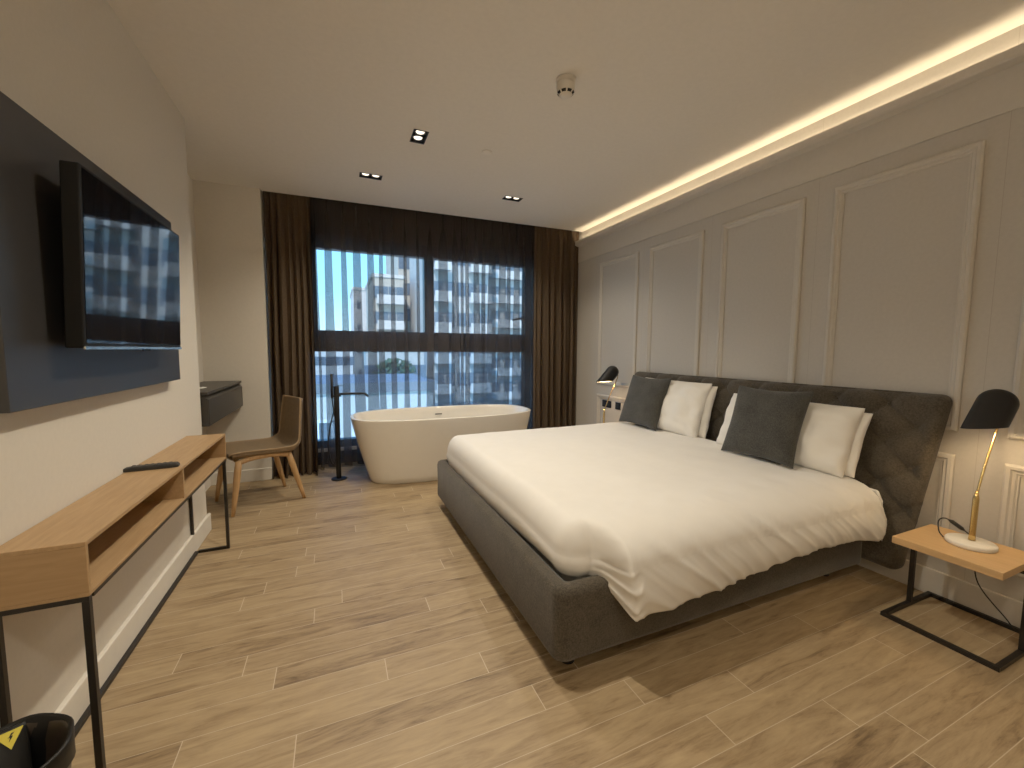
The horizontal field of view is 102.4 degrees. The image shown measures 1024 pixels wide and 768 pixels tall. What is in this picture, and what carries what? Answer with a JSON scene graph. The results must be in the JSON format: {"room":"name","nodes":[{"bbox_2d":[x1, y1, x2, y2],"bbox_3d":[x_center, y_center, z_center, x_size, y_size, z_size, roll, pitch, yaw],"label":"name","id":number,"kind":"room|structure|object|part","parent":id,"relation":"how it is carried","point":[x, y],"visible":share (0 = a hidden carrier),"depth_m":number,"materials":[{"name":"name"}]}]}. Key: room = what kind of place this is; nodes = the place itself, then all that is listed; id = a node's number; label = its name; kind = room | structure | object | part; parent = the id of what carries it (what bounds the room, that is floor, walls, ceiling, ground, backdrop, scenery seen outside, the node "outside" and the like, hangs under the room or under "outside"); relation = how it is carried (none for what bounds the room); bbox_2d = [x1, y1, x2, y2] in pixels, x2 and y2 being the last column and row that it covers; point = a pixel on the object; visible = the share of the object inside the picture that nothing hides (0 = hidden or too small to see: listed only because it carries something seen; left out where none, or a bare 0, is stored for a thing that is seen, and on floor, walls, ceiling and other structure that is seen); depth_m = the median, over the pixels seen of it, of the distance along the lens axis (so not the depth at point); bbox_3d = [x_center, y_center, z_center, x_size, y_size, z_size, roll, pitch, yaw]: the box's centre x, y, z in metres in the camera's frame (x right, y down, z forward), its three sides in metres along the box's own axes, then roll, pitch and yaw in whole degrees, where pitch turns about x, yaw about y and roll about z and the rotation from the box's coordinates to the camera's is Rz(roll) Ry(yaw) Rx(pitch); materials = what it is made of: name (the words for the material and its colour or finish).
{"room":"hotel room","nodes":[
{"label":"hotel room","id":0,"kind":"room"},
{"bbox_2d":[0,0,206,727],"bbox_3d":[-1.199,-0.108,0.124,0.500,2.580,5.190,-2,5,-23],"label":"wall","id":1,"kind":"structure","parent":0,"point":[73,66],"depth_m":1.49,"materials":[{"name":"paint"}]},
{"bbox_2d":[0,91,179,413],"bbox_3d":[-1.519,-0.375,1.554,0.050,0.803,1.242,-2,5,-23],"label":"panel","id":2,"kind":"object","parent":1,"relation":"attached to","point":[37,369],"visible":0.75,"depth_m":1.15,"materials":[{"name":"laminate"}]},
{"bbox_2d":[59,160,181,350],"bbox_3d":[-1.435,-0.393,1.546,0.099,0.536,0.824,-2,5,-23],"label":"television","id":3,"kind":"object","parent":2,"relation":"attached to","point":[121,267],"visible":1,"depth_m":1.35,"materials":[{"name":"glass"}]},
{"bbox_2d":[54,513,211,725],"bbox_3d":[-0.972,1.112,0.337,0.018,0.115,5.208,-2,5,-23],"label":"baseboard","id":4,"kind":"structure","parent":1,"relation":"attached to","point":[77,701],"depth_m":1.66,"materials":[{"name":"paint"}]},
{"bbox_2d":[187,174,206,434],"bbox_3d":[-2.567,-0.473,3.196,0.100,2.780,1.570,-2,5,-23],"label":"wall","id":5,"kind":"structure","parent":0,"point":[190,181],"depth_m":3.40,"materials":[{"name":"paint"}]},
{"bbox_2d":[205,476,210,491],"bbox_3d":[-2.427,0.875,3.108,0.016,0.110,1.051,-2,5,-23],"label":"baseboard","id":6,"kind":"structure","parent":5,"relation":"attached to","point":[208,482],"depth_m":3.50,"materials":[{"name":"paint"}]},
{"bbox_2d":[199,381,242,426],"bbox_3d":[-2.304,0.127,3.103,0.279,0.224,1.060,-2,5,-23],"label":"desk","id":7,"kind":"object","parent":5,"relation":"attached to","point":[219,399],"visible":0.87,"depth_m":2.98,"materials":[{"name":"grey paint"}]},
{"bbox_3d":[-2.177,0.148,3.157,0.004,0.171,1.046,-2,5,-23],"label":"drawer","id":8,"kind":"part","parent":7,"relation":"part of","materials":[{"name":"grey paint"}]},
{"bbox_2d":[193,180,272,478],"bbox_3d":[-2.514,-0.523,3.806,0.480,2.780,0.485,-2,5,-23],"label":"wall","id":9,"kind":"structure","parent":0,"point":[229,219],"depth_m":3.58,"materials":[{"name":"paint"}]},
{"bbox_2d":[211,467,271,485],"bbox_3d":[-2.424,0.827,3.688,0.480,0.110,0.016,-2,5,-23],"label":"baseboard","id":10,"kind":"structure","parent":9,"relation":"attached to","point":[259,474],"depth_m":3.71,"materials":[{"name":"paint"}]},
{"bbox_2d":[72,466,1023,767],"bbox_3d":[-0.437,1.084,1.412,5.250,0.001,6.760,-2,5,-23],"label":"floor","id":11,"kind":"structure","parent":0,"point":[353,622],"depth_m":1.53,"materials":[{"name":"brown wood"}]},
{"bbox_2d":[0,713,75,767],"bbox_3d":[-1.060,0.946,0.857,0.231,0.360,0.232,-2,5,-23],"label":"waste bin","id":12,"kind":"object","parent":11,"relation":"on","point":[51,735],"visible":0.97,"depth_m":0.94,"materials":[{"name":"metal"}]},
{"bbox_2d":[0,721,32,767],"bbox_3d":[-1.078,0.921,0.867,0.158,0.302,0.096,5,6,42],"label":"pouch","id":13,"kind":"object","parent":12,"relation":"in","point":[15,749],"visible":1,"depth_m":0.91,"materials":[{"name":"black plastic"}]},
{"bbox_2d":[0,434,229,767],"bbox_3d":[-1.493,0.701,1.746,0.188,0.695,1.495,-2,5,-23],"label":"console table","id":14,"kind":"object","parent":11,"relation":"on","point":[67,557],"visible":0.95,"depth_m":1.22,"materials":[{"name":"brown wood"}]},
{"bbox_3d":[-1.282,0.842,1.043,0.014,0.533,0.016,-2,5,-23],"label":"leg","id":15,"kind":"part","parent":14,"relation":"part of","materials":[{"name":"black metal"}]},
{"bbox_3d":[-1.198,0.487,1.045,0.187,0.126,0.012,-2,5,-23],"label":"panel","id":16,"kind":"part","parent":14,"relation":"part of","materials":[{"name":"brown wood"}]},
{"bbox_3d":[-1.125,0.837,1.110,0.016,0.533,0.016,-2,5,-23],"label":"leg","id":17,"kind":"part","parent":14,"relation":"part of","materials":[{"name":"black metal"}]},
{"bbox_3d":[-1.560,1.041,1.747,0.016,0.016,1.443,-2,5,-23],"label":"floor rail","id":18,"kind":"part","parent":14,"relation":"part of","materials":[{"name":"black metal"}]},
{"bbox_2d":[123,461,179,471],"bbox_3d":[-1.505,0.344,1.719,0.183,0.019,0.042,-2,5,-29],"label":"remote control","id":19,"kind":"object","parent":14,"relation":"on","point":[171,464],"visible":1,"depth_m":1.71,"materials":[{"name":"black plastic"}]},
{"bbox_3d":[-1.414,0.507,1.764,0.016,0.014,1.443,-2,5,-23],"label":"rail","id":20,"kind":"part","parent":14,"relation":"part of","materials":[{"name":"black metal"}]},
{"bbox_3d":[-1.861,0.727,2.387,0.014,0.533,0.016,-2,5,-23],"label":"leg","id":21,"kind":"part","parent":14,"relation":"part of","materials":[{"name":"black metal"}]},
{"bbox_3d":[-1.783,0.371,2.403,0.187,0.126,0.012,-2,5,-23],"label":"panel","id":22,"kind":"part","parent":14,"relation":"part of","materials":[{"name":"brown wood"}]},
{"bbox_3d":[-1.704,0.722,2.454,0.016,0.533,0.016,-2,5,-23],"label":"leg","id":23,"kind":"part","parent":14,"relation":"part of","materials":[{"name":"black metal"}]},
{"bbox_2d":[215,395,305,516],"bbox_3d":[-1.973,0.518,3.252,0.466,0.809,0.564,5,6,42],"label":"dining chair","id":24,"kind":"object","parent":11,"relation":"on","point":[287,439],"visible":0.86,"depth_m":3.26,"materials":[{"name":"brown leather"}]},
{"bbox_3d":[-2.281,0.728,3.227,0.102,0.389,0.045,-1,5,-16],"label":"leg","id":25,"kind":"part","parent":24,"relation":"part of","materials":[{"name":"brown wood"}]},
{"bbox_3d":[-1.984,0.752,2.961,0.046,0.389,0.102,2,5,17],"label":"leg","id":26,"kind":"part","parent":24,"relation":"part of","materials":[{"name":"brown wood"}]},
{"bbox_3d":[-1.866,0.551,3.102,0.037,0.060,0.365,4,6,40],"label":"rail","id":27,"kind":"part","parent":24,"relation":"part of","materials":[{"name":"brown wood"}]},
{"bbox_3d":[-1.999,0.705,3.525,0.045,0.392,0.133,2,5,23],"label":"leg","id":28,"kind":"part","parent":24,"relation":"part of","materials":[{"name":"brown wood"}]},
{"bbox_3d":[-1.718,0.728,3.275,0.133,0.391,0.046,-3,6,-35],"label":"leg","id":29,"kind":"part","parent":24,"relation":"part of","materials":[{"name":"brown wood"}]},
{"bbox_2d":[328,374,368,480],"bbox_3d":[-1.506,0.391,3.802,0.364,0.972,0.132,-2,5,-23],"label":"mixer","id":30,"kind":"object","parent":11,"relation":"on","point":[336,407],"visible":1,"depth_m":3.75,"materials":[{"name":"black metal"}]},
{"bbox_3d":[-1.454,0.103,3.795,0.260,0.051,0.021,-2,5,-21],"label":"spout","id":31,"kind":"part","parent":30,"relation":"part of","materials":[{"name":"black metal"}]},
{"bbox_2d":[350,404,530,483],"bbox_3d":[-0.660,0.564,4.100,1.756,0.588,0.810,-2,5,-23],"label":"bathtub","id":32,"kind":"object","parent":11,"relation":"on","point":[398,445],"visible":0.7,"depth_m":3.68,"materials":[{"name":"ceramic"}]},
{"bbox_2d":[437,372,952,664],"bbox_3d":[0.734,0.490,2.610,1.991,1.000,2.224,-2,5,-23],"label":"bed","id":33,"kind":"object","parent":11,"relation":"on","point":[578,618],"visible":0.24,"depth_m":2.01,"materials":[{"name":"grey fabric"}]},
{"bbox_2d":[504,520,588,580],"bbox_3d":[0.682,0.678,2.700,1.620,0.270,1.620,-2,5,-23],"label":"mattress","id":34,"kind":"object","parent":33,"relation":"on","point":[564,577],"visible":0.02,"depth_m":1.86,"materials":[{"name":"fabric"}]},
{"bbox_2d":[447,422,886,621],"bbox_3d":[0.670,0.588,2.639,1.771,0.330,2.061,-2,5,-23],"label":"duvet","id":35,"kind":"object","parent":34,"relation":"on","point":[668,519],"visible":0.98,"depth_m":1.86,"materials":[{"name":"white fabric"}]},
{"bbox_2d":[619,375,671,430],"bbox_3d":[1.126,0.145,3.520,0.192,0.420,0.493,-2,5,-23],"label":"cushion","id":36,"kind":"object","parent":35,"relation":"on","point":[643,403],"visible":0.99,"depth_m":3.42,"materials":[{"name":"grey fabric"}]},
{"bbox_2d":[634,378,711,437],"bbox_3d":[1.280,0.174,3.372,0.234,0.409,0.720,-2,5,-23],"label":"pillow","id":37,"kind":"object","parent":35,"relation":"on","point":[683,406],"visible":0.57,"depth_m":3.14,"materials":[{"name":"white fabric"}]},
{"bbox_2d":[698,386,717,438],"bbox_3d":[1.331,0.185,3.356,0.164,0.386,0.710,-2,5,-23],"label":"pillow","id":38,"kind":"object","parent":35,"relation":"on","point":[705,419],"visible":0.23,"depth_m":3.04,"materials":[{"name":"white fabric"}]},
{"bbox_2d":[721,385,813,468],"bbox_3d":[1.510,0.235,2.468,0.209,0.420,0.460,-2,5,-23],"label":"cushion","id":39,"kind":"object","parent":35,"relation":"on","point":[766,424],"visible":1,"depth_m":2.39,"materials":[{"name":"grey fabric"}]},
{"bbox_2d":[716,393,864,477],"bbox_3d":[1.636,0.276,2.513,0.258,0.362,0.803,-2,5,-23],"label":"pillow","id":40,"kind":"object","parent":35,"relation":"on","point":[828,432],"visible":0.52,"depth_m":2.21,"materials":[{"name":"white fabric"}]},
{"bbox_2d":[844,413,872,477],"bbox_3d":[1.692,0.291,2.479,0.185,0.330,0.742,-2,5,-23],"label":"pillow","id":41,"kind":"object","parent":35,"relation":"on","point":[853,458],"visible":0.13,"depth_m":2.15,"materials":[{"name":"white fabric"}]},
{"bbox_3d":[0.646,0.766,2.678,1.868,0.273,1.895,-2,5,-23],"label":"frame","id":42,"kind":"part","parent":33,"relation":"part of","materials":[{"name":"grey fabric"}]},
{"bbox_3d":[1.579,0.415,2.967,0.153,0.900,2.224,-2,5,-23],"label":"headboard","id":43,"kind":"part","parent":33,"relation":"part of","materials":[{"name":"grey fabric"}]},
{"bbox_2d":[880,524,1023,672],"bbox_3d":[1.953,0.880,1.784,0.418,0.375,0.370,-2,5,-23],"label":"bedside table","id":44,"kind":"object","parent":11,"relation":"on","point":[1007,562],"visible":0.97,"depth_m":1.73,"materials":[{"name":"brown wood"}]},
{"bbox_3d":[1.898,0.872,1.952,0.018,0.327,0.018,-2,5,-23],"label":"leg","id":45,"kind":"part","parent":44,"relation":"part of","materials":[{"name":"black metal"}]},
{"bbox_3d":[1.952,1.058,1.799,0.418,0.018,0.370,-2,5,-23],"label":"frame","id":46,"kind":"part","parent":44,"relation":"part of","materials":[{"name":"black metal"}]},
{"bbox_2d":[937,517,1019,632],"bbox_3d":[2.076,0.836,1.821,0.338,0.458,0.113,3,5,27],"label":"lamp cord","id":47,"kind":"object","parent":44,"relation":"on","point":[953,522],"visible":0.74,"depth_m":1.84,"materials":[{"name":"black rubber"}]},
{"bbox_2d":[948,519,964,530],"bbox_3d":[1.998,0.634,1.850,0.064,0.048,0.017,1,5,13],"label":"switch","id":48,"kind":"object","parent":47,"relation":"attached to","point":[953,522],"depth_m":1.84,"materials":[{"name":"black plastic"}]},
{"bbox_2d":[944,389,1019,553],"bbox_3d":[2.013,0.357,1.760,0.259,0.672,0.156,-2,5,-23],"label":"bedside lamp","id":49,"kind":"object","parent":44,"relation":"on","point":[996,409],"visible":1,"depth_m":1.72,"materials":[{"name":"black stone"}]},
{"bbox_3d":[1.980,0.566,1.764,0.024,0.215,0.024,-2,5,-23],"label":"socket stem","id":50,"kind":"part","parent":49,"relation":"part of","materials":[{"name":"gold metal"}]},
{"bbox_3d":[2.057,0.267,1.771,0.164,0.403,0.009,-2,5,-23],"label":"rod","id":51,"kind":"part","parent":49,"relation":"part of","materials":[{"name":"gold metal"}]},
{"bbox_3d":[2.009,0.107,1.731,0.245,0.168,0.124,-2,5,-23],"label":"lamp shade","id":52,"kind":"part","parent":49,"relation":"part of","materials":[{"name":"black metal"}]},
{"bbox_3d":[2.037,0.899,1.630,0.018,0.327,0.018,-2,5,-23],"label":"leg","id":53,"kind":"part","parent":44,"relation":"part of","materials":[{"name":"black metal"}]},
{"bbox_3d":[0.938,0.677,4.142,0.418,0.375,0.370,-2,5,-23],"label":"bedside table","id":54,"kind":"object","parent":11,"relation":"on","visible":0},
{"bbox_2d":[596,366,618,422],"bbox_3d":[0.954,0.153,4.131,0.259,0.672,0.156,-2,5,-23],"label":"bedside lamp","id":55,"kind":"object","parent":54,"relation":"on","point":[611,372],"visible":0.82,"depth_m":4.07,"materials":[{"name":"black metal"}]},
{"bbox_3d":[0.951,-0.097,4.103,0.245,0.168,0.124,-2,5,-23],"label":"lamp shade","id":56,"kind":"part","parent":55,"relation":"part of","materials":[{"name":"black metal"}]},
{"bbox_3d":[0.998,0.063,4.143,0.164,0.403,0.009,-2,5,-23],"label":"rod","id":57,"kind":"part","parent":55,"relation":"part of","materials":[{"name":"gold metal"}]},
{"bbox_2d":[107,0,1023,231],"bbox_3d":[-0.420,-1.567,1.192,5.250,0.160,6.760,-2,5,-23],"label":"ceiling","id":58,"kind":"structure","parent":0,"point":[293,97],"depth_m":2.14,"materials":[{"name":"paint"}]},
{"bbox_2d":[263,191,318,478],"bbox_3d":[-2.027,-0.460,3.786,0.374,2.656,0.182,-2,5,-23],"label":"drape","id":59,"kind":"object","parent":58,"relation":"hanging from","point":[287,222],"visible":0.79,"depth_m":3.81,"materials":[{"name":"fabric"}]},
{"bbox_2d":[359,172,381,179],"bbox_3d":[-1.133,-1.692,3.299,0.172,0.058,0.096,-2,5,-23],"label":"ceiling spotlight","id":60,"kind":"object","parent":58,"relation":"attached to","point":[361,174],"visible":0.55,"depth_m":3.32,"materials":[{"name":"black metal"}]},
{"bbox_2d":[409,129,428,144],"bbox_3d":[-0.605,-1.638,2.681,0.096,0.058,0.172,-2,5,-23],"label":"ceiling spotlight","id":61,"kind":"object","parent":58,"relation":"attached to","point":[418,136],"visible":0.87,"depth_m":2.70,"materials":[{"name":"black metal"}]},
{"bbox_2d":[482,150,491,154],"bbox_3d":[-0.175,-1.621,2.885,0.072,0.006,0.072,-2,5,-23],"label":"ceiling plate","id":62,"kind":"object","parent":58,"relation":"attached to","point":[485,152],"visible":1,"depth_m":2.88,"materials":[{"name":"paint"}]},
{"bbox_2d":[502,196,522,201],"bbox_3d":[0.005,-1.724,3.769,0.172,0.058,0.096,-2,5,-23],"label":"ceiling spotlight","id":63,"kind":"object","parent":58,"relation":"attached to","point":[510,198],"visible":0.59,"depth_m":3.79,"materials":[{"name":"black metal"}]},
{"bbox_2d":[533,226,578,428],"bbox_3d":[0.525,-0.531,4.832,0.586,2.656,0.152,-2,5,-22],"label":"drape","id":64,"kind":"object","parent":58,"relation":"hanging from","point":[555,250],"visible":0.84,"depth_m":4.84,"materials":[{"name":"fabric"}]},
{"bbox_2d":[556,73,575,99],"bbox_3d":[0.276,-1.517,2.112,0.100,0.084,0.100,-2,5,-23],"label":"smoke detector","id":65,"kind":"object","parent":58,"relation":"attached to","point":[565,82],"visible":1,"depth_m":2.08,"materials":[{"name":"white plastic"}]},
{"bbox_2d":[575,24,1023,601],"bbox_3d":[1.994,-0.372,2.333,0.120,2.780,6.760,-2,5,-23],"label":"wall","id":66,"kind":"structure","parent":0,"point":[901,242],"depth_m":2.25,"materials":[{"name":"paint"}]},
{"bbox_2d":[602,400,610,407],"bbox_3d":[1.026,0.215,4.465,0.014,0.075,0.155,-2,5,-23],"label":"wall socket","id":67,"kind":"object","parent":66,"relation":"attached to","point":[604,402],"visible":0.93,"depth_m":4.46,"materials":[{"name":"black plastic"}]},
{"bbox_2d":[596,394,625,423],"bbox_3d":[1.076,0.372,4.353,0.018,0.481,0.625,-2,5,-23],"label":"trim","id":68,"kind":"structure","parent":66,"relation":"attached to","point":[613,398],"depth_m":4.56,"materials":[{"name":"paint"}]},
{"bbox_2d":[615,402,620,409],"bbox_3d":[1.102,0.230,4.289,0.014,0.075,0.080,-2,5,-23],"label":"wall socket","id":69,"kind":"object","parent":66,"relation":"attached to","point":[617,405],"visible":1,"depth_m":4.28,"materials":[{"name":"black plastic"}]},
{"bbox_2d":[597,251,639,387],"bbox_3d":[1.083,-0.637,4.269,0.018,1.319,0.625,-2,5,-23],"label":"trim","id":70,"kind":"structure","parent":66,"relation":"attached to","point":[635,254],"depth_m":4.19,"materials":[{"name":"paint"}]},
{"bbox_2d":[645,230,704,375],"bbox_3d":[1.385,-0.576,3.568,0.018,1.319,0.607,-2,5,-23],"label":"trim","id":71,"kind":"structure","parent":66,"relation":"attached to","point":[700,234],"depth_m":3.36,"materials":[{"name":"paint"}]},
{"bbox_2d":[715,197,805,382],"bbox_3d":[1.688,-0.516,2.864,0.018,1.319,0.595,-2,5,-23],"label":"trim","id":72,"kind":"structure","parent":66,"relation":"attached to","point":[800,204],"depth_m":2.65,"materials":[{"name":"paint"}]},
{"bbox_2d":[575,43,1023,246],"bbox_3d":[2.011,-1.403,1.998,0.056,0.061,6.295,-2,5,-23],"label":"crown molding","id":73,"kind":"structure","parent":66,"relation":"attached to","point":[1013,56],"depth_m":2.27,"materials":[{"name":"paint"}]},
{"bbox_2d":[578,62,1023,262],"bbox_3d":[1.970,-1.304,2.158,0.012,0.195,6.605,-2,5,-23],"label":"trim","id":74,"kind":"structure","parent":66,"relation":"attached to","point":[1002,92],"depth_m":2.31,"materials":[{"name":"paint"}]},
{"bbox_2d":[822,140,985,431],"bbox_3d":[1.988,-0.456,2.165,0.018,1.319,0.601,-2,5,-23],"label":"trim","id":75,"kind":"structure","parent":66,"relation":"attached to","point":[976,151],"depth_m":1.94,"materials":[{"name":"paint"}]},
{"bbox_2d":[857,558,1022,627],"bbox_3d":[1.960,0.957,2.332,0.016,0.130,6.575,-2,5,-23],"label":"baseboard","id":76,"kind":"structure","parent":66,"relation":"attached to","point":[965,593],"depth_m":1.95,"materials":[{"name":"paint"}]},
{"bbox_2d":[935,452,955,528],"bbox_3d":[1.982,0.552,2.249,0.018,0.481,0.601,-2,5,-23],"label":"trim","id":77,"kind":"structure","parent":66,"relation":"attached to","point":[947,460],"depth_m":1.98,"materials":[{"name":"paint"}]},
{"bbox_2d":[996,463,1023,578],"bbox_3d":[2.282,0.613,1.551,0.018,0.481,0.605,-2,5,-23],"label":"trim","id":78,"kind":"structure","parent":66,"relation":"attached to","point":[1012,473],"depth_m":1.80,"materials":[{"name":"paint"}]},
{"bbox_2d":[1007,287,1023,440],"bbox_3d":[2.289,-0.396,1.467,0.018,1.319,0.605,-2,5,-23],"label":"trim","id":79,"kind":"structure","parent":66,"relation":"attached to","point":[1016,429],"depth_m":1.76,"materials":[{"name":"paint"}]},
{"bbox_3d":[-0.862,-0.587,4.695,3.260,2.780,0.150,-2,5,-23],"label":"wall","id":80,"kind":"structure","parent":0,"visible":0},
{"bbox_3d":[-0.945,-0.436,4.570,2.600,2.140,0.157,-2,5,-23],"label":"window","id":81,"kind":"structure","parent":80,"relation":"in","visible":0},
{"bbox_2d":[310,197,534,469],"bbox_3d":[-0.877,-0.507,4.430,2.581,2.654,0.164,-2,5,-23],"label":"sheer curtain","id":82,"kind":"object","parent":81,"relation":"hanging from","point":[412,308],"visible":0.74,"depth_m":4.36,"materials":[{"name":"fabric"}]}
]}

